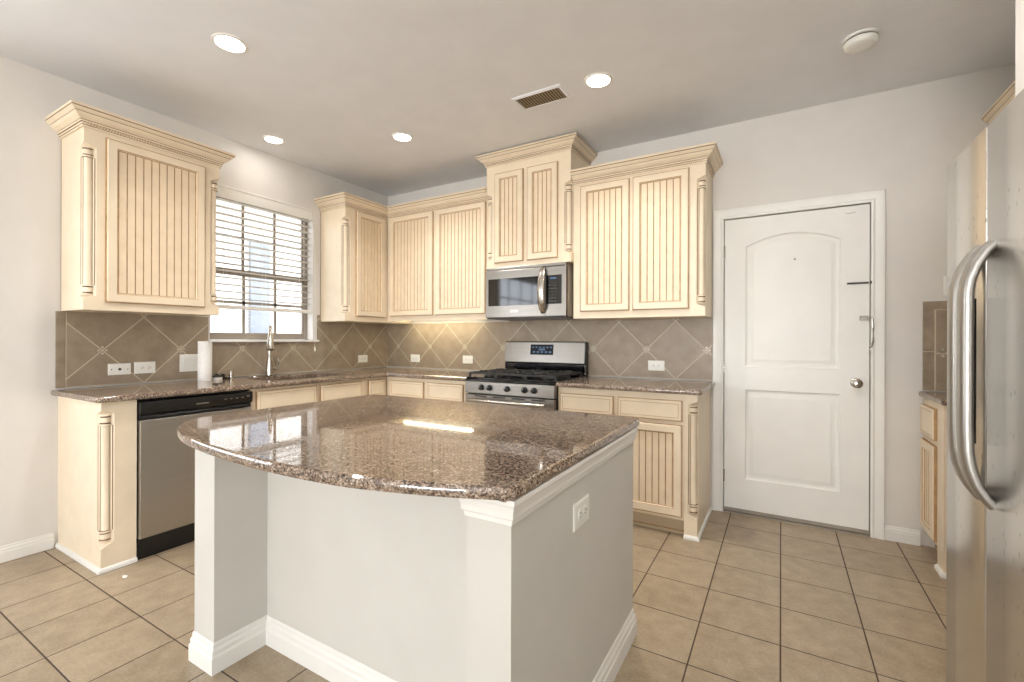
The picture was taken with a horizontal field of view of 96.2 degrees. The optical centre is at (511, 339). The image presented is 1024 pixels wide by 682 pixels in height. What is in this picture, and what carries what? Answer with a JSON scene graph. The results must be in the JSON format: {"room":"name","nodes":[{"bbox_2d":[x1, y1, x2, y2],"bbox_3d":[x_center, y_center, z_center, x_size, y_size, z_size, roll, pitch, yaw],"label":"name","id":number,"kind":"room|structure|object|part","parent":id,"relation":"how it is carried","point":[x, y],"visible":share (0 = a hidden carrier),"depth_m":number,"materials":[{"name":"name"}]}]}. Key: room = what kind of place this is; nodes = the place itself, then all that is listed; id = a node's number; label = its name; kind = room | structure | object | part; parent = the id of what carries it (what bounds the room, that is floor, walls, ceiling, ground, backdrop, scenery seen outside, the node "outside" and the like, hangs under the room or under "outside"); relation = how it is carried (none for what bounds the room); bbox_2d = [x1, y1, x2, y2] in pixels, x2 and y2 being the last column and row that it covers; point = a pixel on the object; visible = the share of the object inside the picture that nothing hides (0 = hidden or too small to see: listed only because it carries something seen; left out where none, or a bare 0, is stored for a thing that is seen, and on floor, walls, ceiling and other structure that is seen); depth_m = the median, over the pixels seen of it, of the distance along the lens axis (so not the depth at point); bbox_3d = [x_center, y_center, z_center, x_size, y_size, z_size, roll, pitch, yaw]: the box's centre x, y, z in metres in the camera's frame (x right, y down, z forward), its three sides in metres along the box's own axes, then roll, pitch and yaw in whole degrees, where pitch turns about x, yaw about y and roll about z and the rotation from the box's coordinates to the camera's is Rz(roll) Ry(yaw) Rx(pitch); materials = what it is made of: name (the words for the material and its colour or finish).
{"room":"kitchen","nodes":[
{"label":"kitchen","id":0,"kind":"room"},
{"bbox_2d":[0,56,387,546],"bbox_3d":[-5.421,-0.170,-1.937,0.120,2.737,16.270,0,0,30],"label":"wall","id":1,"kind":"structure","parent":0,"point":[30,149],"depth_m":2.60,"materials":[{"name":"paint"}]},
{"bbox_2d":[0,532,53,562],"bbox_3d":[-6.030,1.153,-3.105,0.014,0.088,13.362,0,0,30],"label":"baseboard","id":2,"kind":"structure","parent":1,"relation":"attached to","point":[19,549],"depth_m":2.56,"materials":[{"name":"white paint"}]},
{"bbox_2d":[45,99,235,315],"bbox_3d":[-2.286,-0.717,2.890,0.406,1.105,0.848,0,0,30],"label":"upper cabinet","id":3,"kind":"object","parent":1,"relation":"attached to","point":[138,199],"visible":1,"depth_m":2.71,"materials":[{"name":"beige paint"}]},
{"bbox_3d":[-2.285,-1.218,2.890,0.406,0.102,0.848,0,0,30],"label":"crown moulding","id":4,"kind":"part","parent":3,"relation":"part of","materials":[{"name":"beige paint"}]},
{"bbox_3d":[-2.163,-0.675,2.819,0.020,0.930,0.519,0,0,30],"label":"door","id":5,"kind":"part","parent":3,"relation":"part of","materials":[{"name":"beige paint"}]},
{"bbox_3d":[-2.167,-0.675,2.821,0.004,0.814,0.403,0,0,30],"label":"panel","id":6,"kind":"part","parent":3,"relation":"part of","materials":[{"name":"beige paint"}]},
{"bbox_2d":[55,311,387,387],"bbox_3d":[-1.991,0.033,3.788,0.011,0.509,2.604,0,0,30],"label":"backsplash","id":7,"kind":"structure","parent":1,"relation":"attached to","point":[86,343],"depth_m":3.17,"materials":[{"name":"tile"}]},
{"bbox_2d":[108,363,130,374],"bbox_3d":[-2.489,0.190,2.917,0.016,0.072,0.117,0,0,30],"label":"outlet","id":8,"kind":"object","parent":7,"relation":"attached to","point":[121,368],"visible":1,"depth_m":2.92,"materials":[{"name":"white plastic"}]},
{"bbox_2d":[134,362,154,373],"bbox_3d":[-2.424,0.187,3.035,0.009,0.076,0.117,0,0,30],"label":"wall outlet","id":9,"kind":"object","parent":7,"relation":"attached to","point":[139,367],"visible":1,"depth_m":3.03,"materials":[{"name":"white plastic"}]},
{"bbox_2d":[180,354,197,371],"bbox_3d":[-2.290,0.168,3.261,0.011,0.122,0.118,0,0,30],"label":"light switch","id":10,"kind":"object","parent":7,"relation":"attached to","point":[188,362],"visible":0.92,"depth_m":3.26,"materials":[{"name":"white plastic"}]},
{"bbox_2d":[358,355,367,362],"bbox_3d":[-1.497,0.196,4.617,0.009,0.074,0.117,0,0,30],"label":"wall outlet","id":11,"kind":"object","parent":7,"relation":"attached to","point":[361,358],"visible":1,"depth_m":4.61,"materials":[{"name":"white plastic"}]},
{"bbox_2d":[210,196,307,339],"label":"window","id":12,"kind":"structure","parent":1,"relation":"in","point":[227,336],"depth_m":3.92,"materials":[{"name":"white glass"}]},
{"bbox_3d":[-2.093,-0.292,3.811,0.018,0.526,0.799,0,0,30],"label":"sash","id":13,"kind":"part","parent":12,"relation":"part of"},
{"bbox_3d":[-2.103,-0.812,3.818,0.018,0.600,0.799,0,0,30],"label":"sash","id":14,"kind":"part","parent":12,"relation":"part of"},
{"bbox_2d":[216,183,315,350],"bbox_3d":[-2.014,-0.528,3.769,0.110,1.270,0.857,0,0,30],"label":"window blind","id":15,"kind":"object","parent":12,"relation":"attached to","point":[226,192],"visible":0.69,"depth_m":3.75,"materials":[{"name":"white plastic"}]},
{"bbox_3d":[-2.041,-0.684,3.781,0.052,0.855,0.613,0,0,30],"label":"ladder cord","id":16,"kind":"part","parent":15,"relation":"part of","materials":[{"name":"white fabric"}]},
{"bbox_3d":[-2.042,-0.248,3.781,0.052,0.028,0.851,0,0,30],"label":"rail","id":17,"kind":"part","parent":15,"relation":"part of","materials":[{"name":"white plastic"}]},
{"bbox_2d":[208,340,318,341],"bbox_3d":[-2.023,0.013,3.786,0.108,0.018,0.922,0,0,30],"label":"window sill","id":18,"kind":"structure","parent":1,"relation":"attached to","point":[208,340],"depth_m":3.69,"materials":[{"name":"white paint"}]},
{"bbox_2d":[314,192,410,323],"bbox_3d":[-1.385,-0.714,4.428,0.406,1.105,0.904,0,0,30],"label":"upper cabinet","id":19,"kind":"object","parent":1,"relation":"attached to","point":[353,228],"visible":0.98,"depth_m":4.15,"materials":[{"name":"beige paint"}]},
{"bbox_3d":[-1.469,-1.216,4.283,0.406,0.102,0.567,0,0,30],"label":"crown moulding","id":20,"kind":"part","parent":19,"relation":"part of","materials":[{"name":"beige paint"}]},
{"bbox_3d":[-1.310,-0.682,4.275,0.020,0.950,0.350,0,0,30],"label":"door","id":21,"kind":"part","parent":19,"relation":"part of","materials":[{"name":"beige paint"}]},
{"bbox_3d":[-1.314,-0.682,4.277,0.004,0.834,0.234,0,0,30],"label":"panel","id":22,"kind":"part","parent":19,"relation":"part of","materials":[{"name":"beige paint"}]},
{"bbox_2d":[0,510,945,681],"bbox_3d":[-3.208,1.255,-3.235,5.257,0.100,16.270,0,0,30],"label":"floor","id":23,"kind":"structure","parent":0,"point":[754,599],"depth_m":2.02,"materials":[{"name":"tile"}]},
{"bbox_2d":[55,396,137,574],"bbox_3d":[-2.344,0.767,2.581,0.625,0.880,0.166,0,0,30],"label":"base cabinet","id":24,"kind":"object","parent":23,"relation":"on","point":[97,442],"visible":0.99,"depth_m":2.46,"materials":[{"name":"beige paint"}]},
{"bbox_3d":[-2.345,1.195,2.581,0.623,0.024,0.166,0,0,30],"label":"shoe moulding","id":25,"kind":"part","parent":24,"relation":"part of","materials":[{"name":"white paint"}]},
{"bbox_2d":[136,390,252,559],"bbox_3d":[-2.122,0.770,2.907,0.620,0.876,0.614,0,0,30],"label":"dishwasher","id":26,"kind":"object","parent":23,"relation":"on","point":[165,464],"visible":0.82,"depth_m":2.61,"materials":[{"name":"silver metal"}]},
{"bbox_3d":[-2.142,1.165,2.919,0.575,0.086,0.610,0,0,30],"label":"toe panel","id":27,"kind":"part","parent":26,"relation":"part of","materials":[{"name":"black plastic"}]},
{"bbox_3d":[-1.886,1.107,2.769,0.035,0.026,0.610,0,0,30],"label":"trim","id":28,"kind":"part","parent":26,"relation":"part of","materials":[{"name":"black plastic"}]},
{"bbox_3d":[-1.877,0.391,2.764,0.051,0.100,0.610,0,0,30],"label":"control panel","id":29,"kind":"part","parent":26,"relation":"part of","materials":[{"name":"black plastic"}]},
{"bbox_2d":[248,379,365,409],"bbox_3d":[-1.738,0.769,3.607,0.630,0.880,0.975,0,0,30],"label":"base cabinet","id":30,"kind":"object","parent":23,"relation":"on","point":[263,398],"visible":0.14,"depth_m":3.37,"materials":[{"name":"beige paint"}]},
{"bbox_2d":[366,377,386,394],"bbox_3d":[-1.431,0.770,4.131,0.630,0.880,0.236,0,0,30],"label":"base cabinet","id":31,"kind":"object","parent":23,"relation":"on","point":[374,386],"visible":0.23,"depth_m":3.96,"materials":[{"name":"beige paint"}]},
{"bbox_2d":[188,427,637,681],"bbox_3d":[-0.351,0.785,1.811,1.420,0.856,1.022,0,0,30],"label":"kitchen island","id":32,"kind":"object","parent":23,"relation":"on","point":[346,584],"visible":0.69,"depth_m":1.53,"materials":[{"name":"paint"}]},
{"bbox_2d":[177,395,639,501],"bbox_3d":[-0.443,0.340,1.795,1.571,0.032,1.207,0,0,30],"label":"island countertop","id":33,"kind":"structure","parent":32,"relation":"on","point":[382,443],"depth_m":1.46,"materials":[{"name":"stone"}]},
{"bbox_3d":[-0.352,1.159,1.814,1.416,0.108,1.018,0,0,30],"label":"baseboard","id":34,"kind":"part","parent":32,"relation":"part of","materials":[{"name":"white paint"}]},
{"bbox_3d":[0.191,0.391,1.487,0.159,0.064,1.008,0,0,30],"label":"crown trim","id":35,"kind":"part","parent":32,"relation":"part of","materials":[{"name":"white paint"}]},
{"bbox_2d":[573,494,588,531],"bbox_3d":[0.212,0.525,1.392,0.009,0.078,0.122,0,0,30],"label":"wall outlet","id":36,"kind":"object","parent":32,"relation":"attached to","point":[581,508],"visible":1,"depth_m":1.38,"materials":[{"name":"white plastic"}]},
{"bbox_2d":[578,509,582,519],"bbox_3d":[0.204,0.525,1.374,0.002,0.033,0.033,0,0,30],"label":"socket","id":37,"kind":"object","parent":36,"relation":"attached to","point":[580,511],"depth_m":1.37,"materials":[{"name":"white plastic"}]},
{"bbox_2d":[583,505,586,515],"bbox_3d":[0.224,0.525,1.407,0.002,0.033,0.033,0,0,30],"label":"socket","id":38,"kind":"object","parent":36,"relation":"attached to","point":[584,506],"depth_m":1.41,"materials":[{"name":"white plastic"}]},
{"bbox_2d":[387,377,467,401],"bbox_3d":[-0.579,0.772,4.111,0.895,0.880,0.630,0,0,30],"label":"base cabinet","id":39,"kind":"object","parent":23,"relation":"on","point":[447,390],"visible":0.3,"depth_m":3.83,"materials":[{"name":"beige paint"}]},
{"bbox_2d":[50,367,483,402],"bbox_3d":[-1.348,0.312,3.405,1.510,0.032,2.631,0,0,30],"label":"countertop","id":40,"kind":"structure","parent":39,"relation":"on","point":[105,394],"depth_m":3.06,"materials":[{"name":"stone"}]},
{"bbox_2d":[198,341,211,380],"bbox_3d":[-2.171,0.154,3.248,0.086,0.278,0.086,0,0,30],"label":"paper towel roll","id":41,"kind":"object","parent":40,"relation":"on","point":[204,347],"visible":1,"depth_m":3.21,"materials":[{"name":"paper"}]},
{"bbox_2d":[212,373,222,379],"bbox_3d":[-2.147,0.271,3.339,0.082,0.045,0.081,0,0,30],"label":"stopper","id":42,"kind":"object","parent":40,"relation":"on","point":[216,376],"visible":0.88,"depth_m":3.31,"materials":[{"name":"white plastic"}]},
{"bbox_2d":[212,377,222,379],"bbox_3d":[-2.147,0.282,3.339,0.072,0.022,0.071,0,0,30],"label":"cup","id":43,"kind":"object","parent":42,"relation":"on","point":[213,378],"depth_m":3.31,"materials":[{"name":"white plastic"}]},
{"bbox_2d":[229,370,233,378],"bbox_3d":[-2.104,0.264,3.442,0.042,0.060,0.041,0,0,30],"label":"soap dispenser","id":44,"kind":"object","parent":40,"relation":"on","point":[231,373],"visible":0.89,"depth_m":3.43,"materials":[{"name":"silver metal"}]},
{"bbox_2d":[252,325,279,376],"bbox_3d":[-1.903,0.091,3.638,0.223,0.406,0.218,0,0,30],"label":"faucet","id":45,"kind":"object","parent":40,"relation":"on","point":[270,347],"visible":1,"depth_m":3.68,"materials":[{"name":"silver metal"}]},
{"bbox_3d":[-0.906,0.429,3.950,0.382,0.140,0.020,0,0,30],"label":"drawer","id":46,"kind":"part","parent":39,"relation":"part of","materials":[{"name":"beige paint"}]},
{"bbox_3d":[-0.545,0.430,3.738,0.370,0.140,0.020,0,0,30],"label":"drawer","id":47,"kind":"part","parent":39,"relation":"part of","materials":[{"name":"beige paint"}]},
{"bbox_2d":[465,341,587,409],"bbox_3d":[0.113,0.596,3.642,0.764,1.156,0.723,0,0,30],"label":"stove","id":48,"kind":"object","parent":23,"relation":"on","point":[532,371],"visible":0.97,"depth_m":3.55,"materials":[{"name":"silver metal"}]},
{"bbox_3d":[-0.052,0.462,3.358,0.665,0.025,0.067,0,0,30],"label":"oven handle","id":49,"kind":"part","parent":48,"relation":"part of","materials":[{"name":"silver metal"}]},
{"bbox_3d":[-0.043,0.367,3.371,0.046,0.046,0.033,0,0,30],"label":"knob","id":50,"kind":"part","parent":48,"relation":"part of","materials":[{"name":"black plastic"}]},
{"bbox_3d":[-0.025,0.706,3.405,0.760,0.565,0.041,0,0,30],"label":"oven door","id":51,"kind":"part","parent":48,"relation":"part of","materials":[{"name":"metal"}]},
{"bbox_3d":[-0.025,0.369,3.403,0.762,0.089,0.045,0,0,30],"label":"control panel","id":52,"kind":"part","parent":48,"relation":"part of","materials":[{"name":"metal"}]},
{"bbox_3d":[0.083,0.367,3.297,0.046,0.046,0.033,0,0,30],"label":"knob","id":53,"kind":"part","parent":48,"relation":"part of","materials":[{"name":"black plastic"}]},
{"bbox_2d":[466,374,583,385],"bbox_3d":[0.111,0.308,3.636,0.764,0.032,0.560,0,0,30],"label":"cooktop","id":54,"kind":"object","parent":48,"relation":"in","point":[486,379],"depth_m":3.43,"materials":[{"name":"black metal"}]},
{"bbox_3d":[0.149,0.367,3.258,0.046,0.046,0.033,0,0,30],"label":"knob","id":55,"kind":"part","parent":48,"relation":"part of","materials":[{"name":"black plastic"}]},
{"bbox_2d":[558,387,711,541],"bbox_3d":[0.878,0.776,3.259,0.933,0.880,0.632,0,0,30],"label":"base cabinet","id":56,"kind":"object","parent":23,"relation":"on","point":[672,442],"visible":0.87,"depth_m":2.89,"materials":[{"name":"beige paint"}]},
{"bbox_3d":[0.503,0.439,3.124,0.384,0.128,0.020,0,0,30],"label":"drawer","id":57,"kind":"part","parent":56,"relation":"part of","materials":[{"name":"beige paint"}]},
{"bbox_2d":[556,376,714,394],"bbox_3d":[0.881,0.319,3.245,0.952,0.032,0.654,0,0,30],"label":"countertop","id":58,"kind":"structure","parent":56,"relation":"on","point":[683,387],"depth_m":3.08,"materials":[{"name":"stone"}]},
{"bbox_3d":[0.868,0.440,2.911,0.402,0.128,0.020,0,0,30],"label":"drawer","id":59,"kind":"part","parent":56,"relation":"part of","materials":[{"name":"beige paint"}]},
{"bbox_3d":[0.869,0.809,2.914,0.286,0.449,0.004,0,0,30],"label":"panel","id":60,"kind":"part","parent":56,"relation":"part of","materials":[{"name":"beige paint"}]},
{"bbox_3d":[0.867,0.809,2.911,0.402,0.565,0.020,0,0,30],"label":"door","id":61,"kind":"part","parent":56,"relation":"part of","materials":[{"name":"beige paint"}]},
{"bbox_3d":[1.242,1.206,3.048,0.090,0.024,0.623,0,0,30],"label":"shoe moulding","id":62,"kind":"part","parent":56,"relation":"part of","materials":[{"name":"white paint"}]},
{"bbox_3d":[1.241,0.777,3.058,0.077,0.880,0.612,0,0,30],"label":"post","id":63,"kind":"part","parent":56,"relation":"part of","materials":[{"name":"beige paint"}]},
{"bbox_2d":[723,509,869,537],"bbox_3d":[1.867,1.215,3.067,0.825,0.009,0.080,0,0,30],"label":"threshold","id":64,"kind":"object","parent":23,"relation":"on","point":[724,510],"visible":0.64,"depth_m":3.02,"materials":[{"name":"grey metal"}]},
{"bbox_2d":[920,398,946,578],"bbox_3d":[2.592,0.781,2.368,0.666,0.880,0.433,0,0,30],"label":"base cabinet","id":65,"kind":"object","parent":23,"relation":"on","point":[933,415],"visible":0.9,"depth_m":2.48,"materials":[{"name":"beige paint"}]},
{"bbox_3d":[2.353,0.838,2.592,0.004,0.405,0.153,0,0,30],"label":"panel","id":66,"kind":"part","parent":65,"relation":"part of","materials":[{"name":"beige paint"}]},
{"bbox_3d":[2.351,0.465,2.594,0.020,0.172,0.263,0,0,30],"label":"drawer","id":67,"kind":"part","parent":65,"relation":"part of","materials":[{"name":"beige paint"}]},
{"bbox_3d":[2.350,0.838,2.594,0.020,0.515,0.263,0,0,30],"label":"door","id":68,"kind":"part","parent":65,"relation":"part of","materials":[{"name":"beige paint"}]},
{"bbox_2d":[919,391,946,405],"bbox_3d":[2.590,0.323,2.363,0.670,0.032,0.449,0,0,30],"label":"countertop","id":69,"kind":"structure","parent":65,"relation":"on","point":[938,397],"depth_m":2.50,"materials":[{"name":"stone"}]},
{"bbox_3d":[2.512,1.209,2.234,0.666,0.024,0.122,0,0,30],"label":"shoe moulding","id":70,"kind":"part","parent":65,"relation":"part of","materials":[{"name":"white paint"}]},
{"bbox_3d":[2.522,0.781,2.236,0.653,0.880,0.109,0,0,30],"label":"post","id":71,"kind":"part","parent":65,"relation":"part of","materials":[{"name":"beige paint"}]},
{"bbox_2d":[946,89,1023,681],"bbox_3d":[1.545,0.327,0.920,0.923,1.783,0.912,0,0,30],"label":"refrigerator","id":72,"kind":"object","parent":23,"relation":"on","point":[985,513],"visible":1,"depth_m":1.19,"materials":[{"name":"metal"}]},
{"bbox_3d":[1.261,0.090,1.273,0.075,0.693,0.052,0,0,30],"label":"handle","id":73,"kind":"part","parent":72,"relation":"part of","materials":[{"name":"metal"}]},
{"bbox_3d":[1.381,0.293,1.350,0.078,1.717,0.335,0,0,30],"label":"freezer door","id":74,"kind":"part","parent":72,"relation":"part of","materials":[{"name":"metal"}]},
{"bbox_3d":[1.219,0.090,1.200,0.075,0.693,0.052,0,0,30],"label":"handle","id":75,"kind":"part","parent":72,"relation":"part of","materials":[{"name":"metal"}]},
{"bbox_3d":[1.149,0.293,0.954,0.078,1.717,0.571,0,0,30],"label":"fridge door","id":76,"kind":"part","parent":72,"relation":"part of","materials":[{"name":"metal"}]},
{"bbox_2d":[0,0,1015,196],"bbox_3d":[-3.200,-1.582,-3.235,5.257,0.100,16.270,0,0,30],"label":"ceiling","id":77,"kind":"structure","parent":0,"point":[334,80],"depth_m":2.52,"materials":[{"name":"paint"}]},
{"bbox_2d":[211,33,247,53],"bbox_3d":[-1.456,-1.523,2.371,0.164,0.007,0.164,0,0,30],"label":"recessed light","id":78,"kind":"object","parent":77,"relation":"in","point":[226,42],"visible":1,"depth_m":2.36,"materials":[{"name":"white paint"}]},
{"bbox_2d":[263,135,284,143],"bbox_3d":[-1.823,-1.524,3.517,0.152,0.007,0.152,0,0,30],"label":"recessed light","id":79,"kind":"object","parent":77,"relation":"in","point":[268,138],"visible":1,"depth_m":3.50,"materials":[{"name":"white paint"}]},
{"bbox_2d":[392,132,412,141],"bbox_3d":[-0.826,-1.521,3.463,0.156,0.007,0.156,0,0,30],"label":"recessed light","id":80,"kind":"object","parent":77,"relation":"in","point":[403,137],"visible":1,"depth_m":3.46,"materials":[{"name":"white paint"}]},
{"bbox_2d":[511,84,571,110],"bbox_3d":[0.184,-1.517,2.895,0.340,0.010,0.180,0,0,30],"label":"ceiling vent","id":81,"kind":"object","parent":77,"relation":"in","point":[555,93],"visible":1,"depth_m":2.89,"materials":[{"name":"metal"}]},
{"bbox_2d":[584,72,612,88],"bbox_3d":[0.507,-1.518,2.700,0.164,0.007,0.164,0,0,30],"label":"recessed light","id":82,"kind":"object","parent":77,"relation":"in","point":[595,80],"visible":1,"depth_m":2.69,"materials":[{"name":"white paint"}]},
{"bbox_2d":[841,28,880,54],"bbox_3d":[1.758,-1.494,2.315,0.158,0.048,0.158,0,0,30],"label":"smoke detector","id":83,"kind":"object","parent":77,"relation":"attached to","point":[860,41],"visible":1,"depth_m":2.28,"materials":[{"name":"white plastic"}]},
{"bbox_2d":[387,64,1014,547],"bbox_3d":[0.921,-0.152,3.690,5.137,2.737,0.150,0,0,30],"label":"wall","id":84,"kind":"structure","parent":0,"point":[903,142],"depth_m":2.79,"materials":[{"name":"paint"}]},
{"bbox_2d":[387,187,489,322],"bbox_3d":[-0.634,-0.718,4.278,1.182,1.093,0.406,0,0,30],"label":"upper cabinet","id":85,"kind":"object","parent":84,"relation":"attached to","point":[438,247],"visible":0.97,"depth_m":4.11,"materials":[{"name":"beige paint"}]},
{"bbox_3d":[-0.945,-0.693,4.300,0.417,0.834,0.004,0,0,30],"label":"panel","id":86,"kind":"part","parent":85,"relation":"part of","materials":[{"name":"beige paint"}]},
{"bbox_3d":[-0.947,-0.693,4.296,0.533,0.950,0.020,0,0,30],"label":"door","id":87,"kind":"part","parent":85,"relation":"part of","materials":[{"name":"beige paint"}]},
{"bbox_3d":[-0.618,-0.186,4.308,1.182,0.030,0.334,0,0,30],"label":"light rail","id":88,"kind":"part","parent":85,"relation":"part of","materials":[{"name":"beige paint"}]},
{"bbox_3d":[-0.717,-1.214,4.133,1.181,0.102,0.071,0,0,30],"label":"crown moulding","id":89,"kind":"part","parent":85,"relation":"part of","materials":[{"name":"beige paint"}]},
{"bbox_3d":[-0.455,-0.692,4.008,0.540,0.950,0.020,0,0,30],"label":"door","id":90,"kind":"part","parent":85,"relation":"part of","materials":[{"name":"beige paint"}]},
{"bbox_3d":[-0.453,-0.692,4.011,0.424,0.834,0.004,0,0,30],"label":"panel","id":91,"kind":"part","parent":85,"relation":"part of","materials":[{"name":"beige paint"}]},
{"bbox_2d":[475,132,597,268],"bbox_3d":[0.194,-1.047,3.764,0.897,0.926,0.456,0,0,30],"label":"upper cabinet","id":92,"kind":"object","parent":84,"relation":"attached to","point":[530,188],"visible":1,"depth_m":3.58,"materials":[{"name":"beige paint"}]},
{"bbox_3d":[-0.028,-0.987,3.701,0.267,0.732,0.020,0,0,30],"label":"door","id":93,"kind":"part","parent":92,"relation":"part of","materials":[{"name":"beige paint"}]},
{"bbox_3d":[-0.026,-0.987,3.704,0.151,0.616,0.004,0,0,30],"label":"panel","id":94,"kind":"part","parent":92,"relation":"part of","materials":[{"name":"beige paint"}]},
{"bbox_2d":[486,262,573,320],"bbox_3d":[0.177,-0.374,3.763,0.720,0.417,0.452,0,0,30],"label":"microwave","id":95,"kind":"object","parent":92,"relation":"attached to","point":[537,291],"visible":0.98,"depth_m":3.60,"materials":[{"name":"grey metal"}]},
{"bbox_3d":[0.015,-0.380,3.663,0.485,0.220,0.001,0,0,30],"label":"glass","id":96,"kind":"part","parent":95,"relation":"part of","materials":[{"name":"black glass"}]},
{"bbox_3d":[0.026,-0.366,3.680,0.543,0.381,0.039,0,0,30],"label":"door","id":97,"kind":"part","parent":95,"relation":"part of","materials":[{"name":"metal"}]},
{"bbox_3d":[0.227,-0.375,3.511,0.061,0.356,0.067,0,0,30],"label":"handle","id":98,"kind":"part","parent":95,"relation":"part of","materials":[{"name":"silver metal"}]},
{"bbox_3d":[0.337,-0.366,3.498,0.175,0.381,0.039,0,0,30],"label":"control panel","id":99,"kind":"part","parent":95,"relation":"part of","materials":[{"name":"metal"}]},
{"bbox_3d":[0.195,-1.466,3.764,0.897,0.088,0.456,0,0,30],"label":"crown moulding","id":100,"kind":"part","parent":92,"relation":"part of","materials":[{"name":"beige paint"}]},
{"bbox_3d":[0.232,-0.986,3.548,0.264,0.732,0.020,0,0,30],"label":"door","id":101,"kind":"part","parent":92,"relation":"part of","materials":[{"name":"beige paint"}]},
{"bbox_3d":[0.234,-0.986,3.551,0.148,0.616,0.004,0,0,30],"label":"panel","id":102,"kind":"part","parent":92,"relation":"part of","materials":[{"name":"beige paint"}]},
{"bbox_2d":[387,318,711,380],"bbox_3d":[0.049,0.122,4.105,3.213,0.584,0.011,0,0,30],"label":"backsplash","id":103,"kind":"structure","parent":84,"relation":"attached to","point":[619,348],"depth_m":3.76,"materials":[{"name":"tile"}]},
{"bbox_2d":[411,355,419,361],"bbox_3d":[-0.995,0.195,4.708,0.117,0.076,0.009,0,0,30],"label":"wall outlet","id":104,"kind":"object","parent":103,"relation":"attached to","point":[414,358],"visible":1,"depth_m":4.70,"materials":[{"name":"white plastic"}]},
{"bbox_2d":[463,356,472,363],"bbox_3d":[-0.422,0.194,4.372,0.117,0.076,0.009,0,0,30],"label":"wall outlet","id":105,"kind":"object","parent":103,"relation":"attached to","point":[466,359],"visible":1,"depth_m":4.37,"materials":[{"name":"white plastic"}]},
{"bbox_2d":[648,360,664,370],"bbox_3d":[1.093,0.200,3.485,0.122,0.076,0.009,0,0,30],"label":"wall outlet","id":106,"kind":"object","parent":103,"relation":"attached to","point":[652,365],"visible":1,"depth_m":3.48,"materials":[{"name":"white plastic"}]},
{"bbox_2d":[570,141,722,319],"bbox_3d":[0.965,-0.707,3.341,1.000,1.105,0.406,0,0,30],"label":"upper cabinet","id":107,"kind":"object","parent":84,"relation":"attached to","point":[643,224],"visible":1,"depth_m":3.20,"materials":[{"name":"beige paint"}]},
{"bbox_3d":[0.673,-0.675,3.352,0.254,0.822,0.004,0,0,30],"label":"panel","id":108,"kind":"part","parent":107,"relation":"part of","materials":[{"name":"beige paint"}]},
{"bbox_3d":[0.671,-0.675,3.349,0.370,0.938,0.020,0,0,30],"label":"door","id":109,"kind":"part","parent":107,"relation":"part of","materials":[{"name":"beige paint"}]},
{"bbox_3d":[0.966,-1.209,3.341,1.000,0.102,0.406,0,0,30],"label":"crown moulding","id":110,"kind":"part","parent":107,"relation":"part of","materials":[{"name":"beige paint"}]},
{"bbox_3d":[1.014,-0.674,3.148,0.376,0.938,0.020,0,0,30],"label":"door","id":111,"kind":"part","parent":107,"relation":"part of","materials":[{"name":"beige paint"}]},
{"bbox_3d":[1.016,-0.674,3.151,0.260,0.822,0.004,0,0,30],"label":"panel","id":112,"kind":"part","parent":107,"relation":"part of","materials":[{"name":"beige paint"}]},
{"bbox_2d":[723,204,873,533],"bbox_3d":[1.861,0.183,3.041,0.845,2.048,0.107,0,0,30],"label":"door","id":113,"kind":"structure","parent":84,"relation":"in","point":[796,360],"depth_m":3.04,"materials":[{"name":"white paint"}]},
{"bbox_3d":[2.142,0.274,2.852,0.062,0.062,0.067,0,0,30],"label":"knob","id":114,"kind":"part","parent":113,"relation":"part of","materials":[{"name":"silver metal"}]},
{"bbox_2d":[712,189,885,539],"bbox_3d":[1.855,0.151,3.043,0.969,2.136,0.020,0,0,30],"label":"door frame","id":115,"kind":"structure","parent":84,"relation":"attached to","point":[877,198],"depth_m":2.83,"materials":[{"name":"white paint"}]},
{"bbox_2d":[885,525,919,545],"bbox_3d":[2.343,1.177,2.759,0.166,0.088,0.014,0,0,30],"label":"baseboard","id":116,"kind":"structure","parent":84,"relation":"attached to","point":[892,533],"depth_m":2.75,"materials":[{"name":"white paint"}]},
{"bbox_2d":[922,301,946,390],"bbox_3d":[2.709,0.040,2.548,0.654,0.522,0.011,0,0,30],"label":"backsplash","id":117,"kind":"structure","parent":84,"relation":"attached to","point":[934,372],"depth_m":2.69,"materials":[{"name":"tile"}]},
{"bbox_2d":[944,276,946,295],"bbox_3d":[2.538,-0.309,2.648,0.072,0.118,0.011,0,0,30],"label":"light switch","id":118,"kind":"object","parent":84,"relation":"attached to","point":[945,277],"visible":0.16,"depth_m":2.66,"materials":[{"name":"white plastic"}]},
{"bbox_2d":[1015,0,1023,96],"bbox_3d":[2.026,-0.149,1.391,0.667,2.737,0.140,0,0,30],"label":"wall","id":119,"kind":"structure","parent":0,"point":[1019,10],"depth_m":1.59,"materials":[{"name":"paint"}]},
{"bbox_3d":[-1.026,-0.157,-4.598,0.120,2.737,16.120,0,0,30],"label":"wall","id":120,"kind":"structure","parent":0,"visible":0},
{"bbox_2d":[981,80,1014,124],"bbox_3d":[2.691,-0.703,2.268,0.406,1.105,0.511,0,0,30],"label":"crown molding","id":121,"kind":"structure","parent":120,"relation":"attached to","point":[1008,95],"depth_m":2.40,"materials":[{"name":"beige paint"}]}
]}

